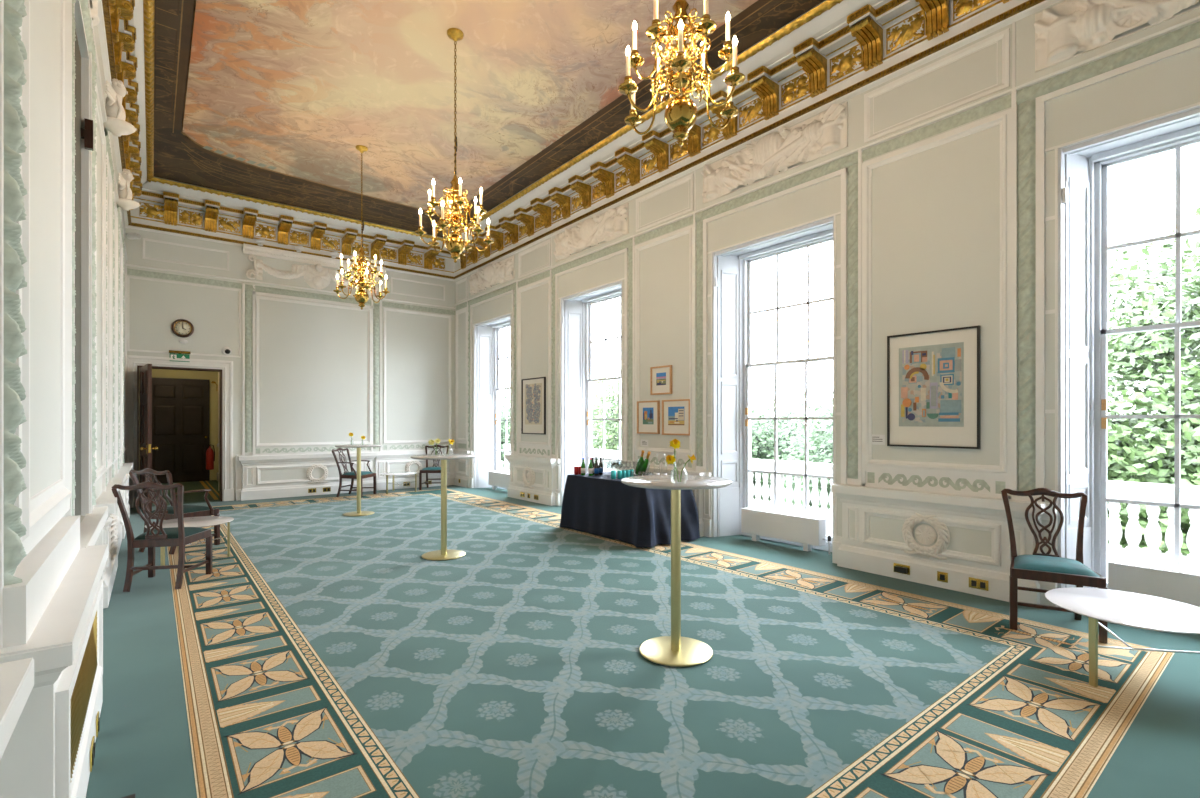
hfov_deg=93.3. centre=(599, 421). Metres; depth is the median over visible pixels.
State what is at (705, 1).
candle
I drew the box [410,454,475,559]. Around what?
table
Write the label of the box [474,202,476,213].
candle
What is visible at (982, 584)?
outlet
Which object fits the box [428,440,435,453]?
daffodil
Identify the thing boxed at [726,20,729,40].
candle
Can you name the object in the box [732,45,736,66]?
candle
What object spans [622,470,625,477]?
drink can
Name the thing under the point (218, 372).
trim
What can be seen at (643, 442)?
wall label
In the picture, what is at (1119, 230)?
building
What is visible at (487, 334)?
window
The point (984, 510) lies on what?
trim
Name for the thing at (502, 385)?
tree
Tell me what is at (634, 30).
candle
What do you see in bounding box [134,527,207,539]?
seat cushion
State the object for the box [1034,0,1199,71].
relief
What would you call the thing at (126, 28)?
crown molding
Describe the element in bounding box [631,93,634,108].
candle
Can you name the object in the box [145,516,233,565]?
table
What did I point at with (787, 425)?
tree
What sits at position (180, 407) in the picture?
door
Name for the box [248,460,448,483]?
trim panel
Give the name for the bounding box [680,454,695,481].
daffodil
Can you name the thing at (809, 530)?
radiator
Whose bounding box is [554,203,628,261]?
relief
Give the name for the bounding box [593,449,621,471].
balustrade
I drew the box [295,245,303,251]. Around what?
spotlight
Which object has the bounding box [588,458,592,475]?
bottle
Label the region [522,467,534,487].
wreath
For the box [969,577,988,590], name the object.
wall socket
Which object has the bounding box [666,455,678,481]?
daffodil
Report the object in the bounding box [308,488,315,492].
wall socket
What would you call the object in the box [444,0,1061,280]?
crown molding
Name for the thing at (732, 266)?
window
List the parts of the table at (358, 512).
plate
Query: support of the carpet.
on the floor
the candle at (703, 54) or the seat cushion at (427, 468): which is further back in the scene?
the seat cushion at (427, 468)
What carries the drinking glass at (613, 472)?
on the tablecloth
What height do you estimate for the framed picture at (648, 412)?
0.476 m
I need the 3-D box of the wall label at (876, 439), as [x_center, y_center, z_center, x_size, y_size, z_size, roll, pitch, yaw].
[2.757,0.175,5.632,0.004,0.100,0.155,0,0,-38]
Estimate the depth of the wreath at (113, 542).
5.05 m
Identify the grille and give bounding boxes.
[71,611,97,778]
[745,507,822,518]
[1113,559,1198,574]
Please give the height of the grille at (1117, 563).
0.009 m
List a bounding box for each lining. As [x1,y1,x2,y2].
[75,28,80,515]
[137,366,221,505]
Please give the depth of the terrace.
5.14 m
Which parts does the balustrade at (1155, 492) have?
rail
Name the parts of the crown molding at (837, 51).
gilt moulding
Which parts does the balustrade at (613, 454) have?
rail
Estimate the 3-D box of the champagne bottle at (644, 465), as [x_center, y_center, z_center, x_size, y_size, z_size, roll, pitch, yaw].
[0.596,0.562,7.571,0.088,0.321,0.210,0,0,-38]
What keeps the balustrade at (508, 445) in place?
on the terrace
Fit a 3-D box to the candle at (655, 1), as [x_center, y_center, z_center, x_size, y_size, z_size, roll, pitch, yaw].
[0.311,-2.283,3.155,0.026,0.156,0.027,0,0,8]
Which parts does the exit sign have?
panel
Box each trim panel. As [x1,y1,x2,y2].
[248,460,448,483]
[458,458,1049,556]
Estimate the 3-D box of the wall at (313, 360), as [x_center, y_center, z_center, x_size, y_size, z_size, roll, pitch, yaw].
[-5.819,-1.270,11.782,7.020,5.500,0.300,0,0,-38]
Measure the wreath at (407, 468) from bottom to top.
0.378 m
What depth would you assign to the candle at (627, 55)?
3.23 m
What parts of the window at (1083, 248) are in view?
shutter knob, box frame, sash, sash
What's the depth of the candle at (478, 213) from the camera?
5.64 m
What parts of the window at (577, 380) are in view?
box frame, sash, sash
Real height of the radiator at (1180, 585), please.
0.395 m
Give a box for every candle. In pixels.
[419,214,421,225]
[432,184,434,196]
[441,206,443,218]
[459,183,461,195]
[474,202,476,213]
[477,211,479,223]
[480,192,482,204]
[487,223,489,234]
[626,54,629,75]
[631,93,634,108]
[633,29,636,49]
[654,0,657,18]
[657,54,660,71]
[678,29,682,51]
[701,50,704,67]
[704,0,707,13]
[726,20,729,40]
[727,85,731,101]
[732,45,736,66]
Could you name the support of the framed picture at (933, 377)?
attached to the wall at (936, 210)
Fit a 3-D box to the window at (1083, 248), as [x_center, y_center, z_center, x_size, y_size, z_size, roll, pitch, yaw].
[4.400,-0.350,4.044,0.600,3.660,1.660,0,0,-38]
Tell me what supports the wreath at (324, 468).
attached to the wall at (313, 360)
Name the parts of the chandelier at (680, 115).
arm, arm, arm, arm, arm, stem, globe, arm, bulb, arm, arm, arm, arm, arm, bulb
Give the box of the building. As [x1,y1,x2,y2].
[1107,202,1199,414]
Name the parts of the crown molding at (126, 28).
gilt moulding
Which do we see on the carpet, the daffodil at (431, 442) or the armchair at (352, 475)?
the armchair at (352, 475)
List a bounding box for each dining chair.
[112,481,211,591]
[419,445,448,489]
[1001,488,1107,643]
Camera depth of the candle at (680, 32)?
3.02 m
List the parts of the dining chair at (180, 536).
leg, crest rail, leg, seat frame, leg, leg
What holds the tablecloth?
on the folding table
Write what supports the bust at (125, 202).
attached to the wall at (44, 14)
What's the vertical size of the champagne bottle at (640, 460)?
0.336 m
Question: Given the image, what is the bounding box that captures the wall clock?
[171,319,193,337]
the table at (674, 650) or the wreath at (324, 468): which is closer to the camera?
the table at (674, 650)
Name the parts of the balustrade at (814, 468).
rail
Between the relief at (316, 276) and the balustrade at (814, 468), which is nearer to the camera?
the balustrade at (814, 468)
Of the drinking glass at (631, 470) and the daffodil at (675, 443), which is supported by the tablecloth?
the drinking glass at (631, 470)
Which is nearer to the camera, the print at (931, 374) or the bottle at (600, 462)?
the print at (931, 374)
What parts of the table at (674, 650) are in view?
plate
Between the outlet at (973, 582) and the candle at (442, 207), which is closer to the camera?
the outlet at (973, 582)
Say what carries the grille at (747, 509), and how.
attached to the radiator at (809, 530)
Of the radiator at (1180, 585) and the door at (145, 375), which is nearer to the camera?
the radiator at (1180, 585)
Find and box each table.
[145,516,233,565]
[335,444,381,515]
[381,472,416,493]
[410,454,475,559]
[621,475,731,666]
[1045,587,1199,686]
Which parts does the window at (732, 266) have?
sash, sash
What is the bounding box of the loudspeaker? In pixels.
[81,118,92,150]
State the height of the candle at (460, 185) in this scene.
0.156 m
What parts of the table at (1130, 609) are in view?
leg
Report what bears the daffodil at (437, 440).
in the flower vase
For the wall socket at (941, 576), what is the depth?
5.04 m
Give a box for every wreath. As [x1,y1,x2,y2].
[109,514,117,559]
[306,464,327,483]
[405,460,421,476]
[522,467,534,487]
[902,513,949,559]
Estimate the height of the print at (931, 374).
0.751 m
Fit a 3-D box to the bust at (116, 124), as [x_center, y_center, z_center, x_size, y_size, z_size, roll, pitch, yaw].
[-4.548,-2.961,5.327,0.280,0.522,0.700,0,0,-38]
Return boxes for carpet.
[86,485,1199,797]
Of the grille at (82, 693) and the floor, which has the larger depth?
the floor
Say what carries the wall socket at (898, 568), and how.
attached to the wall at (936, 210)
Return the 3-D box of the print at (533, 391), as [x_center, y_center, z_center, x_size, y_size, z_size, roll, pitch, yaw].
[-1.260,-0.343,10.678,0.005,0.780,0.615,0,0,-38]
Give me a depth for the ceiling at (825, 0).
9.56 m
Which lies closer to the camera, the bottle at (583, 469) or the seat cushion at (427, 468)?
the bottle at (583, 469)
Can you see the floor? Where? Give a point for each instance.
(213, 495)
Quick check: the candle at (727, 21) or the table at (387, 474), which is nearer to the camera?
the candle at (727, 21)
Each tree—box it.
[501,381,509,467]
[593,368,621,468]
[751,383,832,506]
[751,389,795,498]
[777,391,832,509]
[1107,199,1199,555]
[1107,401,1199,555]
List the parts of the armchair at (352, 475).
leg, arm, leg, seat frame, arm, leg, leg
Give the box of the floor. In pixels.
[135,480,219,507]
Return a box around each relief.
[89,0,99,26]
[243,244,385,294]
[469,255,514,295]
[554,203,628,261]
[701,101,847,203]
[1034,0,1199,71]
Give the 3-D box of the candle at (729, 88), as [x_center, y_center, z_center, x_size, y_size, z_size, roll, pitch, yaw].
[0.802,-2.023,3.500,0.026,0.156,0.027,0,0,8]
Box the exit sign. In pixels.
[169,350,190,361]
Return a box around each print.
[525,383,541,424]
[643,407,653,423]
[656,372,665,385]
[668,406,683,424]
[899,342,963,426]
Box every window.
[474,314,509,489]
[561,280,621,505]
[713,216,833,551]
[1058,106,1199,606]
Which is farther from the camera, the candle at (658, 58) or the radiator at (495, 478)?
the radiator at (495, 478)
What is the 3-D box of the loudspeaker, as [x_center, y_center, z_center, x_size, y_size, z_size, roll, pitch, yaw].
[-3.648,-2.020,3.936,0.185,0.200,0.040,0,0,-38]
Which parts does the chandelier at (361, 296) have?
arm, arm, stem, globe, chain, arm, arm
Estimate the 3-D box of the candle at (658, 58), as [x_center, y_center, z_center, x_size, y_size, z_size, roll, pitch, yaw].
[0.379,-2.283,3.627,0.026,0.156,0.027,0,0,8]
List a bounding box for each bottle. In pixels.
[581,458,585,474]
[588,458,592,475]
[594,458,598,475]
[599,457,602,474]
[635,450,643,474]
[638,452,649,475]
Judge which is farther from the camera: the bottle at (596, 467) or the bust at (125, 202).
the bottle at (596, 467)
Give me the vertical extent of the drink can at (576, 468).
0.115 m
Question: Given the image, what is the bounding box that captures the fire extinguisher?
[206,444,214,469]
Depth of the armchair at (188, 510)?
6.46 m
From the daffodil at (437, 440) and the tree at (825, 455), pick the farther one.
the tree at (825, 455)
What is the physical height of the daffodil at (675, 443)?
0.261 m
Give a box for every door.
[139,364,157,511]
[152,377,209,482]
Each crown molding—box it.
[98,0,154,226]
[125,177,454,280]
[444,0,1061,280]
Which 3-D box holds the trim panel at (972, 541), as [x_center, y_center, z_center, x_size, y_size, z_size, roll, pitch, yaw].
[0.691,0.990,8.145,0.077,0.420,12.915,0,0,-38]
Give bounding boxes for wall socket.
[90,736,94,771]
[96,711,99,736]
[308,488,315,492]
[323,487,330,491]
[894,563,909,574]
[937,571,947,582]
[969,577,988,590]
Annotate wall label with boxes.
[641,439,647,446]
[872,434,884,444]
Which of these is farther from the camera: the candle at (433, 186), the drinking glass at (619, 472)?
the drinking glass at (619, 472)
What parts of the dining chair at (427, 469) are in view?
leg, leg, seat frame, crest rail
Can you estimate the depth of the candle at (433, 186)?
5.62 m
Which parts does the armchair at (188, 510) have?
leg, crest rail, arm, leg, seat frame, arm, leg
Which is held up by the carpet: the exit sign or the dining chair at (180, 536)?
the dining chair at (180, 536)
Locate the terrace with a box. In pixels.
[501,467,1199,581]
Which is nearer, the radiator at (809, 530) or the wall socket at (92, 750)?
the wall socket at (92, 750)
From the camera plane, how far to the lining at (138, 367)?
10.56 m
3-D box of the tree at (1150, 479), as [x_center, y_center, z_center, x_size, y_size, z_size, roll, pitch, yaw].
[8.018,3.057,9.852,4.027,6.857,4.894,0,0,-43]
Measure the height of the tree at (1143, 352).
10.454 m
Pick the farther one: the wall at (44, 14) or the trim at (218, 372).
the trim at (218, 372)
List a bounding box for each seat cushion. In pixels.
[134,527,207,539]
[151,505,214,513]
[342,471,372,474]
[422,467,440,469]
[1014,555,1099,576]
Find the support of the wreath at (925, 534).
attached to the wall at (936, 210)
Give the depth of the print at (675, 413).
7.77 m
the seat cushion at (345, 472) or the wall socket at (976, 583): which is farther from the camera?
the seat cushion at (345, 472)
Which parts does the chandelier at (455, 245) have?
arm, arm, arm, arm, arm, stem, globe, chain, arm, arm, arm, arm, arm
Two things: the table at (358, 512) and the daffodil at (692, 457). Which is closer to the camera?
the daffodil at (692, 457)
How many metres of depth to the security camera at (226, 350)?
10.58 m
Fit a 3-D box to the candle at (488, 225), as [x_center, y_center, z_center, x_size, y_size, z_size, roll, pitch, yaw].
[-1.182,-2.023,5.996,0.026,0.156,0.027,0,0,6]
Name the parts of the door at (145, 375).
handle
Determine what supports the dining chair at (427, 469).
on the carpet
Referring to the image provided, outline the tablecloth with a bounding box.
[560,472,699,547]
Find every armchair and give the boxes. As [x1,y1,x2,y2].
[129,468,219,553]
[332,448,375,497]
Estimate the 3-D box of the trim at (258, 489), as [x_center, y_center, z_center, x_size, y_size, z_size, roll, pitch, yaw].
[-5.729,-0.865,11.544,6.085,4.690,0.225,0,0,-38]
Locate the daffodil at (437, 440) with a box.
[435,438,439,454]
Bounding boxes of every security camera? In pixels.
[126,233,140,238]
[222,347,231,354]
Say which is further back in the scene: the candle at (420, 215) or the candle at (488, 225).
the candle at (488, 225)
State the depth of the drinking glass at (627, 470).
7.44 m
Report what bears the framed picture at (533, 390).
attached to the wall at (936, 210)
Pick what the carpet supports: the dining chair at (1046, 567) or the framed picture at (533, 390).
the dining chair at (1046, 567)
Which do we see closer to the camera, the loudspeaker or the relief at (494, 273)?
the loudspeaker
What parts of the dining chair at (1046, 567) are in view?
leg, leg, crest rail, seat frame, leg, leg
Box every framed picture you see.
[521,377,545,434]
[637,400,659,433]
[650,365,671,394]
[662,399,689,435]
[887,325,979,448]
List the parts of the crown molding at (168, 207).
gilt moulding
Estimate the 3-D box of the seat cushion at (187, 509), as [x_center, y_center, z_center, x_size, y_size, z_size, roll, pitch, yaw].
[-4.939,1.023,6.676,0.564,0.052,0.446,0,0,15]
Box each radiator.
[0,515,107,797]
[488,471,509,488]
[741,507,830,553]
[1108,559,1199,606]
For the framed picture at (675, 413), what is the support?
attached to the wall at (936, 210)
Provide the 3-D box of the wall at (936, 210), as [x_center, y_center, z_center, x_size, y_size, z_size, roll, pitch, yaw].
[1.182,-1.270,8.110,0.600,5.500,14.150,0,0,-38]
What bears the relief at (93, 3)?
attached to the wall at (44, 14)
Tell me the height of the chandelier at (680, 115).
2.373 m
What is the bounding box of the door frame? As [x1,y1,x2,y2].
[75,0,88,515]
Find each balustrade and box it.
[503,444,509,469]
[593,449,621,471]
[751,459,832,512]
[1107,480,1199,560]
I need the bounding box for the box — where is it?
[122,794,134,797]
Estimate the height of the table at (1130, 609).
0.402 m
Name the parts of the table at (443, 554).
plate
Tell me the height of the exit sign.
0.189 m
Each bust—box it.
[103,78,135,136]
[116,169,139,210]
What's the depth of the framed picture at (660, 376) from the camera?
8.00 m
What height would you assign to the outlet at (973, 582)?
0.050 m
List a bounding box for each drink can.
[574,466,578,474]
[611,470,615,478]
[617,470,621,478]
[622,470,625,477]
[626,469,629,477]
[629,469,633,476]
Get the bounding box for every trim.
[0,0,132,759]
[125,238,456,507]
[217,372,218,489]
[451,16,1199,606]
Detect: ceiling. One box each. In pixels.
[142,0,825,237]
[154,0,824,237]
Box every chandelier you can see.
[333,145,389,309]
[415,28,493,262]
[618,0,744,145]
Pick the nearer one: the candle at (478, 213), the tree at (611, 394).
the candle at (478, 213)
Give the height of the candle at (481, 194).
0.156 m
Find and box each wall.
[30,0,124,522]
[125,228,454,499]
[139,368,217,479]
[455,0,1199,606]
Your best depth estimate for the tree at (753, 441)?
20.39 m
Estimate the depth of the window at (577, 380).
10.06 m
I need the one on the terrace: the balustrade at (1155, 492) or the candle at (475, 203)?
the balustrade at (1155, 492)
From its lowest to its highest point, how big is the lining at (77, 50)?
3.210 m
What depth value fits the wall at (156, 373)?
14.38 m
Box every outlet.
[971,580,975,586]
[980,582,984,588]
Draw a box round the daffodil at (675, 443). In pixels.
[669,439,680,479]
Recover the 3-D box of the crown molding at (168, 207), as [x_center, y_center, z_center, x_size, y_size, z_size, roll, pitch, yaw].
[-5.525,-3.675,11.250,6.020,0.660,0.900,0,0,-38]
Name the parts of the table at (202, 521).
leg, leg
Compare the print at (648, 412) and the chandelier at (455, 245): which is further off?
the print at (648, 412)
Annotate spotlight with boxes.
[256,238,264,245]
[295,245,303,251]
[330,251,337,257]
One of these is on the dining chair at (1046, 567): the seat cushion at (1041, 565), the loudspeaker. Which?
the seat cushion at (1041, 565)
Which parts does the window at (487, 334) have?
glass pane, box frame, sash, sash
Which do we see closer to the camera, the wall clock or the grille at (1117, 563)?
the grille at (1117, 563)
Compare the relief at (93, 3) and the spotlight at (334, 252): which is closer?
the relief at (93, 3)
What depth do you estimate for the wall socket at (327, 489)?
11.57 m
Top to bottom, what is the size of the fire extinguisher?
0.611 m
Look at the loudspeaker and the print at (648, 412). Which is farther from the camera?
the print at (648, 412)
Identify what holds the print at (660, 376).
attached to the framed picture at (660, 376)
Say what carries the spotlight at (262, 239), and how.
on the relief at (316, 276)
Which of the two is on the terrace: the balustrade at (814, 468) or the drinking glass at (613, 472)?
the balustrade at (814, 468)
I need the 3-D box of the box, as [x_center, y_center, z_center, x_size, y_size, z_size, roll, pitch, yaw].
[-1.802,1.455,2.107,0.110,0.050,0.100,0,0,-38]
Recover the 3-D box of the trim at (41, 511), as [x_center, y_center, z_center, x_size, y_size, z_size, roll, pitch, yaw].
[-3.701,-0.657,4.197,0.125,4.275,14.225,0,0,-38]
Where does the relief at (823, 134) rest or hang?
attached to the wall at (936, 210)

